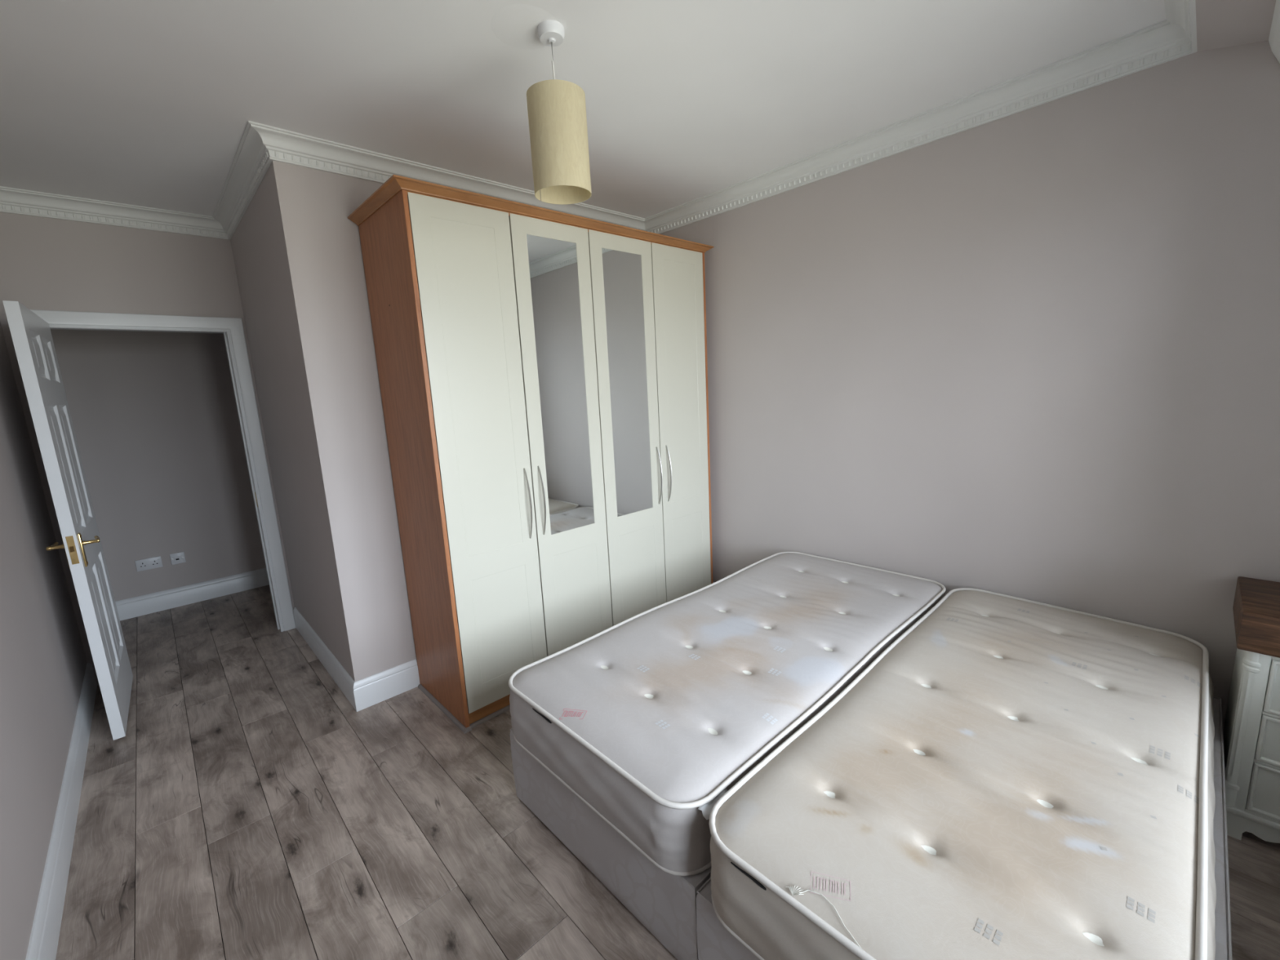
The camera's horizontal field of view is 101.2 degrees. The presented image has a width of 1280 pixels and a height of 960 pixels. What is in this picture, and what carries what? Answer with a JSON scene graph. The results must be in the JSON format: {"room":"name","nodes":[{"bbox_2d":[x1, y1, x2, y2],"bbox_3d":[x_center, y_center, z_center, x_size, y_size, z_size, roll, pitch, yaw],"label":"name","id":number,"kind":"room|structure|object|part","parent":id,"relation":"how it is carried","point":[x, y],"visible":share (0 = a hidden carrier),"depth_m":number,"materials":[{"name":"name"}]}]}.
{"room":"bedroom","nodes":[
{"label":"bedroom","id":0,"kind":"room"},
{"bbox_2d":[0,321,87,959],"bbox_3d":[-1.558,0.117,0.989,0.100,2.634,5.012,-12,14,-42],"label":"wall","id":1,"kind":"structure","parent":0,"point":[43,662],"depth_m":1.96,"materials":[{"name":"paint"}]},
{"bbox_2d":[25,662,97,959],"bbox_3d":[-1.454,1.329,1.246,0.016,0.150,4.812,-12,14,-42],"label":"baseboard","id":2,"kind":"structure","parent":1,"relation":"attached to","point":[45,933],"depth_m":1.80,"materials":[{"name":"white wood"}]},
{"bbox_2d":[0,212,294,685],"bbox_3d":[-2.808,-0.209,3.162,1.103,2.634,0.100,-12,14,-42],"label":"wall","id":3,"kind":"structure","parent":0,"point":[46,264],"depth_m":2.88,"materials":[{"name":"paint"}]},
{"bbox_2d":[0,186,230,239],"bbox_3d":[-2.846,-1.438,2.841,1.003,0.102,0.078,-12,14,-42],"label":"crown molding","id":4,"kind":"structure","parent":3,"relation":"attached to","point":[12,200],"depth_m":2.82,"materials":[{"name":"white paint"}]},
{"bbox_2d":[29,309,295,631],"bbox_3d":[-2.772,0.079,3.151,0.926,2.067,0.020,-12,14,-42],"label":"door frame","id":5,"kind":"structure","parent":3,"relation":"attached to","point":[233,326],"depth_m":3.31,"materials":[{"name":"white wood"}]},
{"bbox_2d":[2,300,133,740],"bbox_3d":[-2.755,0.208,2.583,0.165,1.975,0.785,-12,13,-41],"label":"door","id":6,"kind":"structure","parent":5,"relation":"attached to","point":[32,337],"depth_m":2.42,"materials":[{"name":"white wood"}]},
{"bbox_3d":[-2.691,-0.552,2.330,0.035,0.185,0.220,-12,13,-41],"label":"panel","id":7,"kind":"part","parent":6,"relation":"part of","materials":[{"name":"white wood"}]},
{"bbox_3d":[-2.897,-0.582,2.559,0.035,0.185,0.220,-12,13,-41],"label":"panel","id":8,"kind":"part","parent":6,"relation":"part of","materials":[{"name":"white wood"}]},
{"bbox_3d":[-2.615,0.294,2.358,0.055,0.022,0.125,-12,13,-41],"label":"lever","id":9,"kind":"part","parent":6,"relation":"part of","materials":[{"name":"gold metal"}]},
{"bbox_3d":[-2.665,-0.047,2.421,0.035,0.572,0.220,-12,13,-41],"label":"panel","id":10,"kind":"part","parent":6,"relation":"part of","materials":[{"name":"white wood"}]},
{"bbox_3d":[-2.497,0.309,2.312,0.022,0.127,0.002,-12,13,-40],"label":"latch plate","id":11,"kind":"part","parent":6,"relation":"part of","materials":[{"name":"gold metal"}]},
{"bbox_3d":[-2.871,-0.077,2.649,0.035,0.572,0.220,-12,13,-41],"label":"panel","id":12,"kind":"part","parent":6,"relation":"part of","materials":[{"name":"white wood"}]},
{"bbox_3d":[-2.519,0.315,2.376,0.007,0.155,0.040,-12,13,-41],"label":"lever handle","id":13,"kind":"part","parent":6,"relation":"part of","materials":[{"name":"gold metal"}]},
{"bbox_3d":[-2.532,0.277,2.430,0.055,0.022,0.125,-12,13,-41],"label":"lever","id":14,"kind":"part","parent":6,"relation":"part of","materials":[{"name":"gold metal"}]},
{"bbox_3d":[-2.628,0.700,2.554,0.035,0.532,0.220,-12,13,-41],"label":"panel","id":15,"kind":"part","parent":6,"relation":"part of","materials":[{"name":"white wood"}]},
{"bbox_3d":[-2.834,0.670,2.783,0.035,0.532,0.220,-12,13,-41],"label":"panel","id":16,"kind":"part","parent":6,"relation":"part of","materials":[{"name":"white wood"}]},
{"bbox_2d":[49,328,279,629],"bbox_3d":[-2.812,0.106,3.200,0.788,2.000,0.100,-12,14,-42],"label":"lining","id":17,"kind":"object","parent":3,"relation":"attached to","point":[225,337],"visible":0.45,"depth_m":3.40,"materials":[{"name":"white wood"}]},
{"bbox_2d":[50,328,266,601],"bbox_3d":[-3.628,-0.329,4.057,3.400,2.634,0.100,-12,14,-42],"label":"wall","id":18,"kind":"structure","parent":0,"point":[154,415],"depth_m":4.00,"materials":[{"name":"paint"}]},
{"bbox_2d":[134,555,163,571],"bbox_3d":[-3.738,0.638,4.000,0.146,0.086,0.012,-12,14,-42],"label":"power socket","id":19,"kind":"object","parent":18,"relation":"attached to","point":[156,562],"visible":1,"depth_m":4.00,"materials":[{"name":"white plastic"}]},
{"bbox_2d":[169,551,186,564],"bbox_3d":[-3.617,0.613,4.112,0.086,0.086,0.013,-12,14,-42],"label":"socket","id":20,"kind":"object","parent":18,"relation":"attached to","point":[178,557],"visible":1,"depth_m":4.11,"materials":[{"name":"white plastic"}]},
{"bbox_2d":[115,568,269,620],"bbox_3d":[-3.527,0.898,4.234,3.400,0.150,0.016,-12,14,-42],"label":"baseboard","id":21,"kind":"structure","parent":18,"relation":"attached to","point":[149,603],"depth_m":4.18,"materials":[{"name":"white wood"}]},
{"bbox_2d":[230,168,349,674],"bbox_3d":[-1.960,-0.221,2.990,0.100,2.634,1.312,-12,14,-42],"label":"wall","id":22,"kind":"structure","parent":0,"point":[255,244],"depth_m":2.83,"materials":[{"name":"paint"}]},
{"bbox_2d":[212,121,272,239],"bbox_3d":[-2.026,-1.444,2.643,0.078,0.102,1.490,-12,14,-42],"label":"crown molding","id":23,"kind":"structure","parent":22,"relation":"attached to","point":[251,162],"depth_m":2.50,"materials":[{"name":"white paint"}]},
{"bbox_2d":[293,607,356,711],"bbox_3d":[-1.893,1.016,3.120,0.016,0.150,1.407,-12,14,-42],"label":"baseboard","id":24,"kind":"structure","parent":22,"relation":"attached to","point":[337,672],"depth_m":2.99,"materials":[{"name":"white wood"}]},
{"bbox_2d":[268,160,417,681],"bbox_3d":[-0.723,-0.317,3.176,2.173,2.634,0.100,-12,14,-42],"label":"wall","id":25,"kind":"structure","parent":0,"point":[322,252],"depth_m":2.48,"materials":[{"name":"paint"}]},
{"bbox_2d":[353,658,419,711],"bbox_3d":[-1.308,1.058,2.719,0.315,0.150,0.016,-12,14,-42],"label":"baseboard","id":26,"kind":"structure","parent":25,"relation":"attached to","point":[368,691],"depth_m":2.71,"materials":[{"name":"white wood"}]},
{"bbox_2d":[248,120,644,231],"bbox_3d":[-0.753,-1.547,2.864,2.251,0.102,0.078,-12,14,-42],"label":"crown molding","id":27,"kind":"structure","parent":25,"relation":"attached to","point":[285,146],"depth_m":2.45,"materials":[{"name":"white paint"}]},
{"bbox_2d":[0,0,1166,218],"bbox_3d":[-1.263,-1.453,1.910,4.500,0.101,6.231,-12,14,-42],"label":"ceiling","id":28,"kind":"structure","parent":0,"point":[143,103],"depth_m":1.87,"materials":[{"name":"paint"}]},
{"bbox_2d":[526,20,591,204],"bbox_3d":[-0.264,-1.168,1.682,0.190,0.479,0.188,-12,14,-42],"label":"pendant lamp","id":29,"kind":"object","parent":28,"relation":"hanging from","point":[557,108],"visible":1,"depth_m":1.63,"materials":[{"name":"beige fabric"}]},
{"bbox_3d":[-0.271,-1.282,1.655,0.010,0.174,0.006,-3,10,2],"label":"cord","id":30,"kind":"part","parent":29,"relation":"part of","materials":[{"name":"white plastic"}]},
{"bbox_3d":[-0.259,-1.078,1.698,0.185,0.292,0.185,-13,15,-42],"label":"lamp shade","id":31,"kind":"part","parent":29,"relation":"part of","materials":[{"name":"fabric"}]},
{"bbox_2d":[55,584,1279,959],"bbox_3d":[-1.097,1.208,2.418,4.409,0.060,6.231,-12,14,-42],"label":"floor","id":32,"kind":"structure","parent":0,"point":[245,808],"depth_m":1.88,"materials":[{"name":"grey laminate"}]},
{"bbox_2d":[417,684,471,733],"bbox_3d":[-0.985,1.128,2.623,0.035,0.014,0.562,-12,14,-42],"label":"beading","id":33,"kind":"structure","parent":32,"relation":"on","point":[431,697],"depth_m":2.58,"materials":[{"name":"grey wood"}]},
{"bbox_2d":[469,704,510,728],"bbox_3d":[-0.148,1.011,3.043,1.774,0.014,0.016,-12,14,-42],"label":"beading","id":34,"kind":"structure","parent":32,"relation":"on","point":[495,713],"depth_m":2.51,"materials":[{"name":"grey wood"}]},
{"bbox_2d":[347,174,714,727],"bbox_3d":[-0.381,-0.162,3.021,1.897,2.351,0.599,-12,14,-42],"label":"wardrobe","id":35,"kind":"object","parent":32,"relation":"on","point":[543,372],"visible":0.97,"depth_m":2.55,"materials":[{"name":"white wood"}]},
{"bbox_3d":[-1.045,-0.008,2.436,0.018,2.319,0.558,-12,14,-42],"label":"panel","id":36,"kind":"part","parent":35,"relation":"part of","materials":[{"name":"brown wood"}]},
{"bbox_3d":[-0.695,-0.053,2.391,0.438,2.239,0.020,-12,14,-42],"label":"door","id":37,"kind":"part","parent":35,"relation":"part of","materials":[{"name":"white wood"}]},
{"bbox_3d":[-0.533,0.116,2.527,0.008,0.348,0.042,-12,14,-42],"label":"handle","id":38,"kind":"part","parent":35,"relation":"part of","materials":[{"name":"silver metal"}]},
{"bbox_3d":[-0.438,-1.302,2.817,1.897,0.032,0.599,-12,14,-42],"label":"crown moulding","id":39,"kind":"part","parent":35,"relation":"part of","materials":[{"name":"brown wood"}]},
{"bbox_3d":[-0.477,0.103,2.579,0.008,0.348,0.042,-12,14,-42],"label":"handle","id":40,"kind":"part","parent":35,"relation":"part of","materials":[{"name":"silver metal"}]},
{"bbox_3d":[-0.449,-1.280,2.834,1.778,0.016,0.550,-12,14,-42],"label":"panel","id":41,"kind":"part","parent":35,"relation":"part of","materials":[{"name":"brown wood"}]},
{"bbox_3d":[-0.372,-0.122,2.689,0.438,2.239,0.020,-12,14,-42],"label":"door","id":42,"kind":"part","parent":35,"relation":"part of","materials":[{"name":"white wood"}]},
{"bbox_2d":[526,234,594,534],"bbox_3d":[-0.384,-0.446,2.626,0.280,1.425,0.002,-12,14,-42],"label":"mirror","id":43,"kind":"object","parent":35,"relation":"attached to","point":[553,268],"depth_m":2.61,"materials":[{"name":"clear glass"}]},
{"bbox_3d":[-0.050,-0.192,2.988,0.438,2.239,0.020,-12,14,-42],"label":"door","id":44,"kind":"part","parent":35,"relation":"part of","materials":[{"name":"white wood"}]},
{"bbox_2d":[601,248,653,516],"bbox_3d":[-0.061,-0.516,2.925,0.280,1.425,0.002,-12,14,-42],"label":"mirror","id":45,"kind":"object","parent":35,"relation":"attached to","point":[623,269],"depth_m":2.91,"materials":[{"name":"clear glass"}]},
{"bbox_3d":[0.118,-0.025,3.129,0.008,0.348,0.042,-12,14,-42],"label":"handle","id":46,"kind":"part","parent":35,"relation":"part of","materials":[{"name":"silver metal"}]},
{"bbox_3d":[0.177,-0.038,3.184,0.008,0.348,0.042,-12,14,-42],"label":"handle","id":47,"kind":"part","parent":35,"relation":"part of","materials":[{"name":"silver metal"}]},
{"bbox_3d":[0.273,-0.261,3.286,0.438,2.239,0.020,-12,14,-42],"label":"door","id":48,"kind":"part","parent":35,"relation":"part of","materials":[{"name":"white wood"}]},
{"bbox_3d":[0.257,-0.289,3.641,0.018,2.319,0.558,-12,14,-42],"label":"panel","id":49,"kind":"part","parent":35,"relation":"part of","materials":[{"name":"brown wood"}]},
{"bbox_2d":[510,728,711,959],"bbox_3d":[0.521,0.968,2.289,1.904,0.298,0.910,-12,14,-42],"label":"base","id":50,"kind":"object","parent":32,"relation":"on","point":[664,902],"visible":0.16,"depth_m":1.55,"materials":[{"name":"grey fabric"}]},
{"bbox_2d":[508,551,946,875],"bbox_3d":[0.505,0.706,2.231,1.948,0.236,0.932,-12,14,-42],"label":"mattress","id":51,"kind":"object","parent":50,"relation":"on","point":[650,718],"visible":0.89,"depth_m":1.79,"materials":[{"name":"fabric"}]},
{"bbox_2d":[696,696,1231,959],"bbox_3d":[1.142,1.053,1.635,1.908,0.298,0.901,-12,14,-42],"label":"base","id":52,"kind":"object","parent":32,"relation":"on","point":[714,941],"visible":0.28,"depth_m":1.28,"materials":[{"name":"grey fabric"}]},
{"bbox_2d":[708,587,1216,959],"bbox_3d":[1.116,0.789,1.585,1.950,0.238,0.856,-12,14,-42],"label":"mattress","id":53,"kind":"object","parent":52,"relation":"on","point":[1010,778],"visible":1,"depth_m":1.24,"materials":[{"name":"fabric"}]},
{"bbox_2d":[1222,576,1279,843],"bbox_3d":[2.139,0.766,1.635,0.394,0.766,0.437,-12,14,-42],"label":"chest","id":54,"kind":"object","parent":32,"relation":"on","point":[1251,728],"visible":0.9,"depth_m":1.63,"materials":[{"name":"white wood"}]},
{"bbox_3d":[2.159,1.051,1.687,0.380,0.021,0.411,-12,14,-42],"label":"moulding","id":55,"kind":"part","parent":54,"relation":"part of","materials":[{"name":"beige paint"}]},
{"bbox_3d":[2.026,0.976,1.554,0.023,0.166,0.292,-12,14,-42],"label":"drawer","id":56,"kind":"part","parent":54,"relation":"part of","materials":[{"name":"beige paint"}]},
{"bbox_3d":[2.018,0.807,1.523,0.023,0.152,0.292,-12,14,-42],"label":"drawer","id":57,"kind":"part","parent":54,"relation":"part of","materials":[{"name":"beige paint"}]},
{"bbox_3d":[2.009,0.637,1.493,0.023,0.171,0.292,-12,14,-42],"label":"drawer","id":58,"kind":"part","parent":54,"relation":"part of","materials":[{"name":"beige paint"}]},
{"bbox_2d":[661,40,1279,731],"bbox_3d":[1.303,-0.329,2.678,0.100,2.634,3.600,-12,14,-42],"label":"wall","id":59,"kind":"structure","parent":0,"point":[1033,353],"depth_m":2.19,"materials":[{"name":"paint"}]},
{"bbox_2d":[644,19,1196,234],"bbox_3d":[0.916,-1.595,2.668,0.078,0.102,2.645,-12,14,-42],"label":"crown molding","id":60,"kind":"structure","parent":59,"relation":"attached to","point":[1162,42],"depth_m":2.22,"materials":[{"name":"white paint"}]},
{"bbox_2d":[1164,0,1197,52],"bbox_3d":[0.675,-1.232,0.704,3.176,0.102,0.078,-12,14,-42],"label":"crown molding","id":61,"kind":"structure","parent":59,"relation":"attached to","point":[1182,13],"depth_m":1.66,"materials":[{"name":"white paint"}]},
{"bbox_2d":[1195,0,1275,51],"bbox_3d":[0.777,-1.200,0.601,3.176,0.139,0.215,-12,14,-42],"label":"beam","id":62,"kind":"structure","parent":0,"point":[1220,24],"depth_m":1.57,"materials":[{"name":"paint"}]},
{"bbox_2d":[1268,0,1279,63],"bbox_3d":[0.851,-1.058,0.554,3.174,0.140,0.098,-12,14,-42],"label":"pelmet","id":63,"kind":"structure","parent":62,"relation":"attached to","point":[1274,35],"depth_m":1.56,"materials":[{"name":"white"}]}
]}

